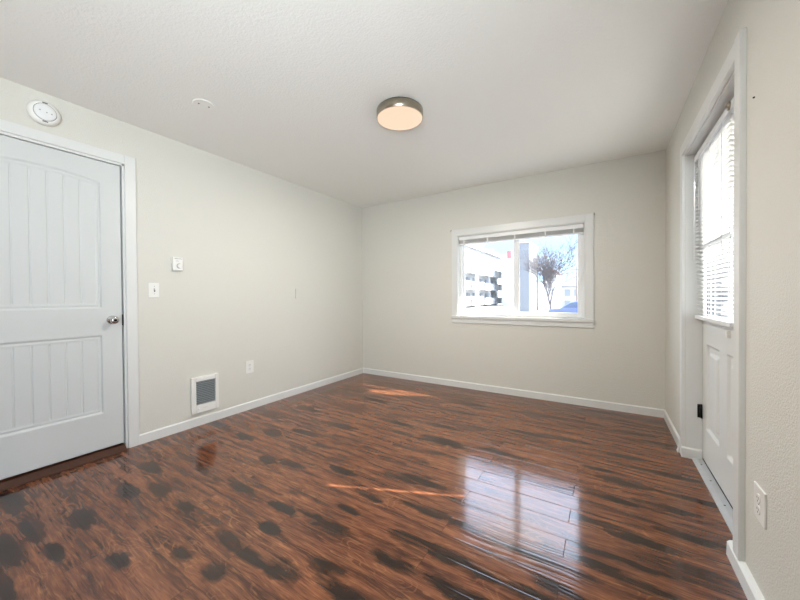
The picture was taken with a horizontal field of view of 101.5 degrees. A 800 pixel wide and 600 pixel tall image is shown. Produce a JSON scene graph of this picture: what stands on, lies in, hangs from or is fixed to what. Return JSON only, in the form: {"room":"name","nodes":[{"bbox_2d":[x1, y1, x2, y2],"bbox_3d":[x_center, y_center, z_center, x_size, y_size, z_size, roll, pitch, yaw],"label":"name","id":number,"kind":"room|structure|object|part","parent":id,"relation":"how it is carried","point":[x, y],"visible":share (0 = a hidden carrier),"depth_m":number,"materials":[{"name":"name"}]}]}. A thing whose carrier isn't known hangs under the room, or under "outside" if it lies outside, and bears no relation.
{"room":"empty living room","nodes":[
{"label":"empty living room","id":0,"kind":"room"},
{"bbox_2d":[0,77,362,433],"bbox_3d":[-2.199,-0.104,2.319,0.115,2.444,6.238,0,1,32],"label":"wall","id":1,"kind":"structure","parent":0,"point":[246,238],"depth_m":3.08,"materials":[{"name":"paint"}]},
{"bbox_2d":[26,100,60,126],"bbox_3d":[-2.258,-1.188,2.074,0.046,0.150,0.150,0,1,32],"label":"smoke detector","id":2,"kind":"object","parent":1,"relation":"attached to","point":[41,112],"visible":1,"depth_m":2.06,"materials":[{"name":"white plastic"}]},
{"bbox_2d":[0,119,139,491],"bbox_3d":[-2.297,0.023,2.099,0.182,2.188,0.982,0,1,32],"label":"door","id":3,"kind":"structure","parent":1,"relation":"in","point":[69,363],"depth_m":2.17,"materials":[{"name":"white paint"}]},
{"bbox_3d":[-2.279,-1.038,2.071,0.016,0.066,0.850,0,1,32],"label":"casing","id":4,"kind":"part","parent":3,"relation":"part of","materials":[{"name":"white paint"}]},
{"bbox_3d":[-2.069,0.145,2.361,0.068,0.062,0.062,0,1,32],"label":"knob","id":5,"kind":"part","parent":3,"relation":"part of","materials":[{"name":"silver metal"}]},
{"bbox_3d":[-2.027,0.018,2.470,0.017,2.188,0.068,0,1,32],"label":"casing","id":6,"kind":"part","parent":3,"relation":"part of","materials":[{"name":"white paint"}]},
{"bbox_2d":[148,283,158,296],"bbox_3d":[-1.951,-0.079,2.591,0.016,0.114,0.073,0,1,32],"label":"light switch","id":7,"kind":"object","parent":1,"relation":"attached to","point":[153,288],"visible":1,"depth_m":2.59,"materials":[{"name":"white plastic"}]},
{"bbox_2d":[171,257,182,270],"bbox_3d":[-1.854,-0.301,2.723,0.040,0.112,0.076,0,1,32],"label":"thermostat","id":8,"kind":"object","parent":1,"relation":"attached to","point":[177,262],"visible":1,"depth_m":2.71,"materials":[{"name":"white plastic"}]},
{"bbox_2d":[190,373,218,414],"bbox_3d":[-1.738,0.833,2.916,0.031,0.315,0.233,0,1,32],"label":"wall heater","id":9,"kind":"object","parent":1,"relation":"attached to","point":[204,389],"visible":1,"depth_m":2.91,"materials":[{"name":"white plastic"}]},
{"bbox_3d":[-1.747,0.818,2.927,0.002,0.205,0.166,0,1,32],"label":"panel","id":10,"kind":"part","parent":9,"relation":"part of","materials":[{"name":"grey metal"}]},
{"bbox_2d":[246,360,253,373],"bbox_3d":[-1.514,0.673,3.293,0.010,0.124,0.084,0,1,32],"label":"electrical outlet","id":11,"kind":"object","parent":1,"relation":"attached to","point":[249,364],"visible":1,"depth_m":3.29,"materials":[{"name":"white plastic"}]},
{"bbox_2d":[140,368,362,444],"bbox_3d":[-1.272,1.058,3.676,0.013,0.075,2.752,0,1,32],"label":"baseboard","id":12,"kind":"structure","parent":1,"relation":"attached to","point":[146,437],"depth_m":3.15,"materials":[{"name":"white paint"}]},
{"bbox_2d":[295,289,300,297],"bbox_3d":[-1.190,-0.075,3.811,0.010,0.112,0.072,0,1,32],"label":"blank wall plate","id":13,"kind":"object","parent":1,"relation":"attached to","point":[297,291],"visible":1,"depth_m":3.81,"materials":[{"name":"paint"}]},
{"bbox_2d":[0,0,727,207],"bbox_3d":[-0.668,-1.387,1.345,3.816,0.120,6.303,0,1,32],"label":"ceiling","id":14,"kind":"structure","parent":0,"point":[504,89],"depth_m":1.93,"materials":[{"name":"paint"}]},
{"bbox_2d":[192,99,214,110],"bbox_3d":[-1.335,-1.327,2.222,0.132,0.008,0.132,0,1,32],"label":"cover plate","id":15,"kind":"object","parent":14,"relation":"attached to","point":[203,104],"visible":1,"depth_m":2.21,"materials":[{"name":"paint"}]},
{"bbox_2d":[377,97,422,130],"bbox_3d":[-0.001,-1.304,2.300,0.326,0.072,0.326,0,1,32],"label":"ceiling light","id":16,"kind":"object","parent":14,"relation":"attached to","point":[394,113],"visible":1,"depth_m":2.23,"materials":[{"name":"beige glass"}]},
{"bbox_2d":[377,106,421,129],"bbox_3d":[-0.001,-1.275,2.301,0.315,0.014,0.315,0,1,32],"label":"diffuser","id":17,"kind":"object","parent":16,"relation":"attached to","point":[389,117],"depth_m":2.27,"materials":[{"name":"beige glass"}]},
{"bbox_2d":[0,373,747,599],"bbox_3d":[-0.651,1.113,1.369,3.616,0.001,6.103,0,1,32],"label":"floor","id":18,"kind":"structure","parent":0,"point":[364,486],"depth_m":1.72,"materials":[{"name":"laminate"}]},
{"bbox_2d":[362,150,665,409],"bbox_3d":[0.981,-0.073,3.941,3.781,2.580,0.115,0,1,32],"label":"wall","id":19,"kind":"structure","parent":0,"point":[408,327],"depth_m":3.56,"materials":[{"name":"paint"}]},
{"bbox_2d":[363,368,663,417],"bbox_3d":[0.935,1.040,3.909,3.480,0.075,0.013,0,1,32],"label":"baseboard","id":20,"kind":"structure","parent":19,"relation":"attached to","point":[641,410],"depth_m":3.59,"materials":[{"name":"white paint"}]},
{"bbox_2d":[451,213,593,327],"bbox_3d":[1.317,-0.294,3.709,1.526,1.148,0.145,0,1,32],"label":"window","id":21,"kind":"structure","parent":19,"relation":"in","point":[584,318],"depth_m":3.57,"materials":[{"name":"white paint"}]},
{"bbox_3d":[0.678,-0.338,4.050,0.072,1.059,0.017,0,1,32],"label":"casing","id":22,"kind":"part","parent":21,"relation":"part of","materials":[{"name":"white paint"}]},
{"bbox_3d":[1.074,-0.295,3.923,0.662,0.920,0.023,0,1,32],"label":"sash","id":23,"kind":"part","parent":21,"relation":"part of","materials":[{"name":"white plastic"}]},
{"bbox_3d":[1.286,-0.827,3.662,1.372,0.080,0.016,0,1,32],"label":"casing","id":24,"kind":"part","parent":21,"relation":"part of","materials":[{"name":"white paint"}]},
{"bbox_2d":[459,224,583,245],"bbox_3d":[1.308,-0.360,3.696,1.348,0.835,0.041,0,1,32],"label":"window blind","id":25,"kind":"object","parent":21,"relation":"attached to","point":[576,229],"visible":1,"depth_m":3.63,"materials":[{"name":"white plastic"}]},
{"bbox_3d":[1.306,-0.684,3.692,1.340,0.016,0.026,0,1,32],"label":"rail","id":26,"kind":"part","parent":25,"relation":"part of","materials":[{"name":"white plastic"}]},
{"bbox_3d":[1.339,-0.297,3.745,1.356,0.967,0.057,0,1,32],"label":"frame","id":27,"kind":"part","parent":21,"relation":"part of","materials":[{"name":"white plastic"}]},
{"bbox_3d":[1.310,0.208,3.697,1.526,0.034,0.105,0,1,32],"label":"sill","id":28,"kind":"part","parent":21,"relation":"part of","materials":[{"name":"white paint"}]},
{"bbox_3d":[1.605,-0.295,3.562,0.660,0.920,0.022,0,1,32],"label":"sash","id":29,"kind":"part","parent":21,"relation":"part of","materials":[{"name":"white plastic"}]},
{"bbox_3d":[1.902,-0.338,3.283,0.074,1.059,0.017,0,1,32],"label":"casing","id":30,"kind":"part","parent":21,"relation":"part of","materials":[{"name":"white paint"}]},
{"bbox_2d":[693,97,733,326],"bbox_3d":[1.790,-0.416,1.869,0.054,1.092,0.787,0,1,32],"label":"door blind","id":31,"kind":"object","parent":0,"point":[714,160],"visible":0.93,"depth_m":1.82,"materials":[{"name":"white plastic"}]},
{"bbox_3d":[1.954,-0.412,2.121,0.029,1.030,0.002,0,1,32],"label":"ladder cord","id":32,"kind":"part","parent":31,"relation":"part of","materials":[{"name":"white fabric"}]},
{"bbox_3d":[1.814,0.118,1.896,0.028,0.022,0.729,0,1,32],"label":"rail","id":33,"kind":"part","parent":31,"relation":"part of","materials":[{"name":"white plastic"}]},
{"bbox_3d":[1.689,-0.406,1.698,0.029,1.030,0.002,0,1,32],"label":"ladder cord","id":34,"kind":"part","parent":31,"relation":"part of","materials":[{"name":"white fabric"}]},
{"bbox_2d":[665,0,799,599],"bbox_3d":[0.859,-0.037,0.337,0.160,2.580,6.123,0,1,32],"label":"wall","id":35,"kind":"structure","parent":0,"point":[772,440],"depth_m":1.12,"materials":[{"name":"paint"}]},
{"bbox_2d":[664,410,679,452],"bbox_3d":[2.201,1.044,2.657,0.030,0.075,0.791,0,1,32],"label":"baseboard","id":36,"kind":"structure","parent":35,"relation":"attached to","point":[667,419],"depth_m":2.60,"materials":[{"name":"white paint"}]},
{"bbox_2d":[681,446,702,458],"bbox_3d":[1.997,1.051,2.237,0.110,0.072,0.013,0,1,32],"label":"baseboard","id":37,"kind":"structure","parent":35,"relation":"attached to","point":[686,452],"depth_m":2.23,"materials":[{"name":"white paint"}]},
{"bbox_2d":[680,27,746,561],"bbox_3d":[1.736,0.012,1.754,0.182,2.162,1.209,0,1,32],"label":"door","id":38,"kind":"structure","parent":35,"relation":"in","point":[715,353],"depth_m":1.83,"materials":[{"name":"white paint"}]},
{"bbox_3d":[1.974,0.013,2.282,0.019,2.148,0.061,0,1,32],"label":"casing","id":39,"kind":"part","parent":38,"relation":"part of","materials":[{"name":"white paint"}]},
{"bbox_3d":[1.679,-1.027,1.813,0.020,0.071,1.144,0,1,32],"label":"casing","id":40,"kind":"part","parent":38,"relation":"part of","materials":[{"name":"white paint"}]},
{"bbox_3d":[1.776,-0.432,1.739,0.044,1.085,1.044,0,1,32],"label":"rail","id":41,"kind":"part","parent":38,"relation":"part of","materials":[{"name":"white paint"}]},
{"bbox_3d":[1.826,-0.416,1.866,0.009,1.089,0.654,0,1,32],"label":"glass frame","id":42,"kind":"part","parent":38,"relation":"part of","materials":[{"name":"glass"}]},
{"bbox_3d":[1.364,-0.012,1.311,0.021,2.100,0.065,0,1,32],"label":"casing","id":43,"kind":"part","parent":38,"relation":"part of","materials":[{"name":"white paint"}]},
{"bbox_2d":[726,540,764,599],"bbox_3d":[0.324,1.089,-0.344,0.024,0.068,4.135,0,1,32],"label":"baseboard","id":44,"kind":"structure","parent":35,"relation":"attached to","point":[748,583],"depth_m":1.25,"materials":[{"name":"white paint"}]},
{"bbox_2d":[754,481,766,529],"bbox_3d":[1.273,0.724,1.157,0.010,0.122,0.096,0,1,32],"label":"electrical outlet","id":45,"kind":"object","parent":35,"relation":"attached to","point":[760,497],"visible":1,"depth_m":1.15,"materials":[{"name":"white plastic"}]},
{"bbox_2d":[756,493,760,503],"bbox_3d":[1.271,0.704,1.158,0.004,0.033,0.033,0,1,32],"label":"receptacle","id":46,"kind":"object","parent":45,"relation":"attached to","point":[758,495],"depth_m":1.15,"materials":[{"name":"white plastic"}]},
{"bbox_2d":[756,504,760,514],"bbox_3d":[1.272,0.744,1.159,0.004,0.033,0.033,0,1,32],"label":"receptacle","id":47,"kind":"object","parent":45,"relation":"attached to","point":[758,506],"depth_m":1.15,"materials":[{"name":"white plastic"}]},
{"label":"outside","id":48,"kind":"structure","parent":0,"visible":0},
{"bbox_2d":[465,300,548,311],"bbox_3d":[35.600,1.185,66.223,130.000,0.300,190.000,0,1,32],"label":"ground","id":49,"kind":"structure","parent":48,"point":[493,308],"depth_m":50.46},
{"bbox_2d":[465,245,503,307],"bbox_3d":[10.854,-3.719,63.369,11.700,11.700,31.600,0,1,32],"label":"apartment building","id":50,"kind":"structure","parent":49,"relation":"on","point":[483,274],"depth_m":61.12,"materials":[{"name":"white paint"}]},
{"bbox_3d":[13.516,-5.773,56.715,0.120,2.600,5.700,0,1,32],"label":"railing","id":51,"kind":"part","parent":50,"relation":"part of","materials":[{"name":"white"}]},
{"bbox_3d":[13.534,-3.073,56.741,0.120,2.600,5.700,0,1,32],"label":"railing","id":52,"kind":"part","parent":50,"relation":"part of","materials":[{"name":"white"}]},
{"bbox_2d":[500,251,513,305],"bbox_3d":[24.521,-3.949,67.193,5.400,11.900,8.400,0,1,32],"label":"building","id":53,"kind":"structure","parent":49,"relation":"on","point":[507,263],"depth_m":64.50,"materials":[{"name":"white paint"}]},
{"bbox_2d":[519,241,538,311],"bbox_3d":[16.439,-2.397,41.771,1.460,9.200,6.300,0,1,32],"label":"tower","id":54,"kind":"structure","parent":49,"relation":"on","point":[528,284],"depth_m":39.27,"materials":[{"name":"white"}]},
{"bbox_2d":[520,235,577,308],"bbox_3d":[12.090,-1.905,27.033,5.248,7.166,6.210,-1,1,-15],"label":"bare tree","id":55,"kind":"object","parent":49,"relation":"on","point":[546,265],"visible":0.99,"depth_m":26.71,"materials":[{"name":"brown plant"}]},
{"bbox_2d":[543,270,561,309],"bbox_3d":[21.068,-1.111,45.202,2.000,6.500,5.400,0,1,32],"label":"house","id":56,"kind":"structure","parent":49,"relation":"on","point":[556,298],"depth_m":43.30,"materials":[{"name":"paint"}]},
{"bbox_2d":[548,301,577,312],"bbox_3d":[13.484,0.826,24.608,4.216,1.530,1.772,0,1,32],"label":"parked car","id":57,"kind":"object","parent":49,"relation":"on","point":[572,307],"visible":0.12,"depth_m":24.20,"materials":[{"name":"blue paint"}]},
{"bbox_3d":[13.685,0.356,24.475,2.500,0.430,1.730,0,1,32],"label":"glass","id":58,"kind":"part","parent":57,"relation":"part of","materials":[{"name":"blue glass"}]},
{"bbox_2d":[561,272,575,307],"bbox_3d":[28.666,-1.232,52.242,5.100,6.500,7.600,0,1,32],"label":"house","id":59,"kind":"structure","parent":49,"relation":"on","point":[568,289],"depth_m":50.21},
{"bbox_2d":[570,266,577,300],"bbox_3d":[19.075,-0.901,35.242,1.300,5.500,0.200,0,1,32],"label":"utility pole","id":60,"kind":"object","parent":49,"relation":"on","point":[576,269],"visible":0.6,"depth_m":35.18,"materials":[{"name":"white"}]},
{"bbox_2d":[717,185,733,317],"bbox_3d":[12.706,-4.020,10.865,8.800,12.100,8.800,0,1,32],"label":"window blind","id":61,"kind":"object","parent":49,"relation":"on","point":[726,286],"visible":0.02,"depth_m":8.71,"materials":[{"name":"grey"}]}
]}

